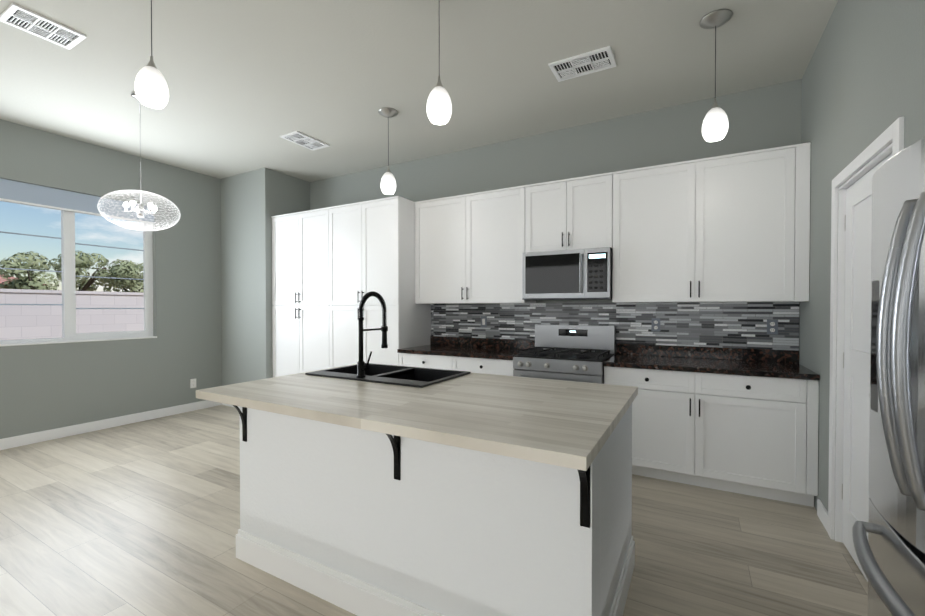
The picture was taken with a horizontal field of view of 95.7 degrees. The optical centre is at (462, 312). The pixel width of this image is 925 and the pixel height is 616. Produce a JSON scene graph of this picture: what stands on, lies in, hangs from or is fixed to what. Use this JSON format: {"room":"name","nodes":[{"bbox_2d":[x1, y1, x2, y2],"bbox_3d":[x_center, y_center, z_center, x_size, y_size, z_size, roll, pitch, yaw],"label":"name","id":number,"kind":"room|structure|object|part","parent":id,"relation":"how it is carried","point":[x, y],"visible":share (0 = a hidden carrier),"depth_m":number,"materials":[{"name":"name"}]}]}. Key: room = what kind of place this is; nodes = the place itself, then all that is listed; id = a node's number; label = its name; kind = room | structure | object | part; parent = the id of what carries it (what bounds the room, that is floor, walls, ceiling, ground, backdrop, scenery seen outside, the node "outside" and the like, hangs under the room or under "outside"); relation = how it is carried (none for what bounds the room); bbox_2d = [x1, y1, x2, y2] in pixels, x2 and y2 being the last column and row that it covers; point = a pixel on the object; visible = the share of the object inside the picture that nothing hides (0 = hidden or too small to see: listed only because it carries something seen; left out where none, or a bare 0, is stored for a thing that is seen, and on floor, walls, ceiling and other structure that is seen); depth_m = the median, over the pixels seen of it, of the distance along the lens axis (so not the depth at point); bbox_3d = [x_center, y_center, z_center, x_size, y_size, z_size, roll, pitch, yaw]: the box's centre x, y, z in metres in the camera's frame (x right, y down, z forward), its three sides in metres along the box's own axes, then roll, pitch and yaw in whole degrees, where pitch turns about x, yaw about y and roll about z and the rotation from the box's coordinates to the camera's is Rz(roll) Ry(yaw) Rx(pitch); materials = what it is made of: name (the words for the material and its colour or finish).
{"room":"kitchen","nodes":[
{"label":"kitchen","id":0,"kind":"room"},
{"bbox_2d":[0,119,221,438],"bbox_3d":[-4.983,-0.251,2.986,0.160,3.120,6.490,0,1,29],"label":"wall","id":1,"kind":"structure","parent":0,"point":[44,387],"depth_m":4.85,"materials":[{"name":"grey paint"}]},
{"bbox_2d":[0,178,156,346],"bbox_3d":[-4.165,-0.482,4.411,0.147,1.591,1.600,0,1,29],"label":"window","id":2,"kind":"structure","parent":1,"relation":"in","point":[69,204],"depth_m":4.44,"materials":[{"name":"white plastic"}]},
{"bbox_2d":[0,400,221,449],"bbox_3d":[-4.910,1.257,2.955,0.014,0.105,6.476,0,1,29],"label":"baseboard","id":3,"kind":"structure","parent":1,"relation":"attached to","point":[31,438],"depth_m":4.59,"materials":[{"name":"white wood"}]},
{"bbox_2d":[190,378,195,387],"bbox_3d":[-3.513,0.923,5.461,0.009,0.118,0.072,0,1,29],"label":"electrical outlet","id":4,"kind":"object","parent":1,"relation":"attached to","point":[192,383],"visible":1,"depth_m":5.46,"materials":[{"name":"white plastic"}]},
{"bbox_2d":[221,168,309,385],"bbox_3d":[-2.802,-0.286,5.960,1.150,3.120,0.830,0,1,29],"label":"wall","id":5,"kind":"structure","parent":0,"point":[253,202],"depth_m":5.51,"materials":[{"name":"grey paint"}]},
{"bbox_2d":[0,0,837,181],"bbox_3d":[-1.319,-1.842,1.330,8.235,0.100,7.440,0,1,29],"label":"ceiling","id":6,"kind":"structure","parent":0,"point":[250,83],"depth_m":3.12,"materials":[{"name":"grey paint"}]},
{"bbox_2d":[0,3,86,49],"bbox_3d":[-2.649,-1.800,2.645,0.270,0.014,0.340,0,1,29],"label":"ceiling vent","id":7,"kind":"object","parent":6,"relation":"in","point":[31,22],"visible":1,"depth_m":2.63,"materials":[{"name":"white metal"}]},
{"bbox_2d":[97,92,180,230],"bbox_3d":[-2.696,-1.254,3.502,0.552,1.125,0.552,0,1,29],"label":"chandelier","id":8,"kind":"object","parent":6,"relation":"hanging from","point":[132,202],"depth_m":3.48,"materials":[{"name":"silver metal"}]},
{"bbox_3d":[-2.696,-0.852,3.507,0.552,0.322,0.552,0,1,29],"label":"chandelier shade","id":9,"kind":"part","parent":8,"relation":"part of","materials":[{"name":"glass"}]},
{"bbox_2d":[134,0,168,108],"bbox_3d":[-1.589,-1.433,2.138,0.172,0.734,0.172,0,1,29],"label":"pendant light","id":10,"kind":"object","parent":6,"relation":"hanging from","point":[151,89],"visible":1,"depth_m":2.10,"materials":[{"name":"white glass"}]},
{"bbox_2d":[280,131,329,150],"bbox_3d":[-1.668,-1.821,4.445,0.260,0.014,0.430,0,1,29],"label":"ceiling vent","id":11,"kind":"object","parent":6,"relation":"in","point":[304,140],"visible":1,"depth_m":4.42,"materials":[{"name":"white metal"}]},
{"bbox_2d":[379,108,397,194],"bbox_3d":[-0.674,-1.453,3.799,0.172,0.734,0.172,0,1,29],"label":"pendant light","id":12,"kind":"object","parent":6,"relation":"hanging from","point":[388,184],"visible":1,"depth_m":3.76,"materials":[{"name":"white glass"}]},
{"bbox_2d":[426,0,451,124],"bbox_3d":[-0.130,-1.435,2.332,0.172,0.734,0.172,0,1,29],"label":"pendant light","id":13,"kind":"object","parent":6,"relation":"hanging from","point":[439,108],"visible":1,"depth_m":2.29,"materials":[{"name":"white glass"}]},
{"bbox_2d":[548,46,615,81],"bbox_3d":[0.874,-1.804,3.049,0.430,0.014,0.260,0,1,29],"label":"ceiling vent","id":14,"kind":"object","parent":6,"relation":"in","point":[596,60],"visible":0.98,"depth_m":3.04,"materials":[{"name":"white metal"}]},
{"bbox_2d":[700,9,731,141],"bbox_3d":[1.556,-1.438,2.575,0.172,0.734,0.172,0,1,29],"label":"pendant light","id":15,"kind":"object","parent":6,"relation":"hanging from","point":[715,125],"visible":0.98,"depth_m":2.54,"materials":[{"name":"white glass"}]},
{"bbox_2d":[0,405,867,615],"bbox_3d":[-1.319,1.378,1.367,8.235,0.100,7.440,0,1,29],"label":"floor","id":16,"kind":"structure","parent":0,"point":[141,518],"depth_m":2.40,"materials":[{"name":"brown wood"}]},
{"bbox_2d":[271,196,430,376],"bbox_3d":[-1.422,0.025,5.155,2.042,2.518,0.652,0,1,29],"label":"pantry","id":17,"kind":"object","parent":16,"relation":"on","point":[332,266],"visible":0.73,"depth_m":4.81,"materials":[{"name":"white wood"}]},
{"bbox_2d":[209,392,637,615],"bbox_3d":[-0.198,0.874,2.145,1.882,0.890,1.140,0,1,29],"label":"kitchen island","id":18,"kind":"object","parent":16,"relation":"on","point":[476,494],"depth_m":1.70,"materials":[{"name":"white wood"}]},
{"bbox_2d":[196,364,637,471],"bbox_3d":[-0.211,0.409,2.146,1.930,0.040,1.180,0,1,29],"label":"island countertop","id":19,"kind":"structure","parent":18,"relation":"on","point":[558,423],"depth_m":1.74,"materials":[{"name":"beige wood"}]},
{"bbox_2d":[356,291,387,377],"bbox_3d":[-0.520,0.122,2.506,0.103,0.500,0.259,0,1,29],"label":"faucet","id":20,"kind":"object","parent":19,"relation":"on","point":[361,367],"visible":1,"depth_m":2.43,"materials":[{"name":"black metal"}]},
{"bbox_2d":[305,363,470,387],"bbox_3d":[-0.459,0.487,2.606,0.870,0.230,0.540,0,1,29],"label":"sink","id":21,"kind":"object","parent":19,"relation":"in","point":[419,377],"visible":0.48,"depth_m":2.68,"materials":[{"name":"black"}]},
{"bbox_2d":[399,353,458,370],"bbox_3d":[-0.210,0.855,4.508,0.710,0.872,0.617,0,1,29],"label":"base cabinet","id":22,"kind":"object","parent":16,"relation":"on","point":[405,359],"depth_m":4.22,"materials":[{"name":"white wood"}]},
{"bbox_2d":[459,357,513,375],"bbox_3d":[0.310,0.859,4.219,0.709,0.872,0.617,0,1,29],"label":"base cabinet","id":23,"kind":"object","parent":16,"relation":"on","point":[488,366],"depth_m":3.91,"materials":[{"name":"white wood"}]},
{"bbox_2d":[513,324,615,383],"bbox_3d":[0.925,0.712,3.797,0.766,1.175,0.696,0,1,29],"label":"range","id":24,"kind":"object","parent":16,"relation":"on","point":[579,353],"visible":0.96,"depth_m":3.72,"materials":[{"name":"grey metal"}]},
{"bbox_2d":[604,366,707,486],"bbox_3d":[1.604,0.867,3.496,0.704,0.872,0.617,0,1,29],"label":"base cabinet","id":25,"kind":"object","parent":16,"relation":"on","point":[670,408],"depth_m":3.18,"materials":[{"name":"white wood"}]},
{"bbox_2d":[704,373,818,506],"bbox_3d":[2.145,0.871,3.194,0.765,0.872,0.617,0,1,29],"label":"base cabinet","id":26,"kind":"object","parent":16,"relation":"on","point":[756,436],"depth_m":2.89,"materials":[{"name":"white wood"}]},
{"bbox_2d":[852,137,924,615],"bbox_3d":[1.471,0.444,0.852,0.941,1.780,0.838,0,1,29],"label":"fridge","id":27,"kind":"object","parent":16,"relation":"on","point":[890,552],"visible":1,"depth_m":1.09,"materials":[{"name":"grey metal"}]},
{"bbox_2d":[310,79,801,319],"bbox_3d":[0.967,-0.266,4.264,7.085,3.120,0.120,0,1,29],"label":"wall","id":28,"kind":"structure","parent":0,"point":[766,117],"depth_m":4.02,"materials":[{"name":"grey paint"}]},
{"bbox_2d":[415,193,470,303],"bbox_3d":[-0.142,-0.664,4.619,0.702,1.128,0.327,0,1,29],"label":"upper cabinet","id":29,"kind":"object","parent":28,"relation":"attached to","point":[442,225],"depth_m":4.47,"materials":[{"name":"white wood"}]},
{"bbox_2d":[397,336,534,359],"bbox_3d":[0.043,0.352,4.345,1.304,0.137,0.645,0,1,29],"label":"countertop","id":30,"kind":"structure","parent":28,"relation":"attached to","point":[493,348],"depth_m":4.39,"materials":[{"name":"stone"}]},
{"bbox_2d":[471,184,535,303],"bbox_3d":[0.397,-0.660,4.318,0.763,1.128,0.327,0,1,29],"label":"upper cabinet","id":31,"kind":"object","parent":28,"relation":"attached to","point":[500,218],"depth_m":4.15,"materials":[{"name":"white wood"}]},
{"bbox_2d":[531,172,614,251],"bbox_3d":[1.029,-0.894,3.963,0.798,0.653,0.327,0,1,29],"label":"upper cabinet","id":32,"kind":"object","parent":28,"relation":"attached to","point":[578,212],"depth_m":3.79,"materials":[{"name":"white wood"}]},
{"bbox_2d":[522,247,612,299],"bbox_3d":[0.998,-0.343,3.915,0.790,0.442,0.450,0,1,29],"label":"over-the-range microwave","id":33,"kind":"object","parent":32,"relation":"attached to","point":[579,274],"visible":0.96,"depth_m":3.74,"materials":[{"name":"grey metal"}]},
{"bbox_2d":[431,302,798,354],"bbox_3d":[1.128,0.351,4.104,3.434,0.890,0.008,0,1,29],"label":"tile backsplash","id":34,"kind":"structure","parent":28,"relation":"attached to","point":[725,324],"depth_m":3.79,"materials":[{"name":"tile"}]},
{"bbox_2d":[481,316,486,326],"bbox_3d":[0.233,0.100,4.590,0.072,0.118,0.011,0,1,29],"label":"light switch","id":35,"kind":"object","parent":34,"relation":"attached to","point":[483,321],"visible":1,"depth_m":4.58,"materials":[{"name":"grey plastic"}]},
{"bbox_2d":[651,318,659,331],"bbox_3d":[1.735,0.110,3.753,0.072,0.118,0.009,0,1,29],"label":"electrical outlet","id":36,"kind":"object","parent":34,"relation":"attached to","point":[655,326],"visible":1,"depth_m":3.75,"materials":[{"name":"grey plastic"}]},
{"bbox_2d":[767,320,777,334],"bbox_3d":[2.475,0.115,3.340,0.072,0.118,0.009,0,1,29],"label":"electrical outlet","id":37,"kind":"object","parent":34,"relation":"attached to","point":[772,326],"visible":1,"depth_m":3.34,"materials":[{"name":"grey plastic"}]},
{"bbox_2d":[612,158,706,302],"bbox_3d":[1.652,-0.652,3.618,0.746,1.128,0.327,0,1,29],"label":"upper cabinet","id":38,"kind":"object","parent":28,"relation":"attached to","point":[660,252],"depth_m":3.45,"materials":[{"name":"white wood"}]},
{"bbox_2d":[603,343,819,379],"bbox_3d":[1.881,0.364,3.320,1.354,0.137,0.645,0,1,29],"label":"countertop","id":39,"kind":"structure","parent":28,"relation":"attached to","point":[758,362],"depth_m":3.33,"materials":[{"name":"stone"}]},
{"bbox_2d":[707,142,810,301],"bbox_3d":[2.214,-0.649,3.304,0.770,1.128,0.327,0,1,29],"label":"upper cabinet","id":40,"kind":"object","parent":28,"relation":"attached to","point":[735,227],"depth_m":3.12,"materials":[{"name":"white wood"}]},
{"bbox_2d":[799,0,924,539],"bbox_3d":[2.169,-0.243,2.311,0.120,3.120,2.360,0,1,29],"label":"wall","id":41,"kind":"structure","parent":0,"point":[863,83],"depth_m":2.34,"materials":[{"name":"grey paint"}]},
{"bbox_2d":[817,499,827,532],"bbox_3d":[1.921,1.268,2.020,0.014,0.105,1.580,0,1,29],"label":"baseboard","id":42,"kind":"structure","parent":41,"relation":"attached to","point":[822,512],"depth_m":2.60,"materials":[{"name":"white wood"}]},
{"bbox_2d":[828,117,903,542],"bbox_3d":[1.999,0.274,2.028,0.136,2.092,0.934,0,1,29],"label":"door frame","id":43,"kind":"structure","parent":41,"relation":"attached to","point":[892,134],"depth_m":2.39,"materials":[{"name":"white wood"}]},
{"bbox_2d":[842,154,891,581],"bbox_3d":[1.973,0.310,2.044,0.088,2.005,0.778,0,1,29],"label":"door","id":44,"kind":"structure","parent":41,"relation":"in","point":[856,352],"depth_m":2.21,"materials":[{"name":"white wood"}]},
{"label":"outside","id":45,"kind":"structure","parent":0,"visible":0},
{"bbox_3d":[-26.461,1.216,19.519,53.365,0.100,80.000,0,1,29],"label":"ground","id":46,"kind":"structure","parent":45,"visible":0},
{"bbox_2d":[0,275,52,288],"bbox_3d":[-29.335,-0.788,17.664,10.000,3.950,15.000,0,1,29],"label":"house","id":47,"kind":"structure","parent":46,"relation":"on","point":[2,280],"depth_m":20.87,"materials":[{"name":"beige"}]},
{"bbox_2d":[0,251,58,289],"bbox_3d":[-10.639,-0.118,10.236,1.414,2.840,1.155,0,1,29],"label":"tree","id":48,"kind":"object","parent":46,"relation":"on","point":[30,281],"visible":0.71,"depth_m":10.05,"materials":[{"name":"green plant"}]},
{"bbox_2d":[0,289,143,339],"bbox_3d":[-7.439,0.425,8.895,0.260,1.730,60.000,0,1,29],"label":"wall","id":49,"kind":"structure","parent":46,"relation":"on","point":[18,322],"depth_m":8.06,"materials":[{"name":"white brick"}]},
{"bbox_2d":[49,251,121,290],"bbox_3d":[-10.717,-0.237,11.851,1.688,2.977,1.439,0,1,29],"label":"tree","id":50,"kind":"object","parent":46,"relation":"on","point":[86,263],"visible":0.58,"depth_m":11.75,"materials":[{"name":"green plant"}]},
{"bbox_2d":[93,263,143,292],"bbox_3d":[-9.734,-0.144,12.384,1.783,2.798,1.929,0,1,29],"label":"tree","id":51,"kind":"object","parent":46,"relation":"on","point":[135,273],"visible":0.4,"depth_m":11.80,"materials":[{"name":"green plant"}]},
{"bbox_2d":[108,259,143,290],"bbox_3d":[-10.801,-0.281,13.975,1.753,3.056,2.012,0,1,29],"label":"tree","id":52,"kind":"object","parent":46,"relation":"on","point":[123,262],"visible":0.08,"depth_m":13.25,"materials":[{"name":"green plant"}]}
]}

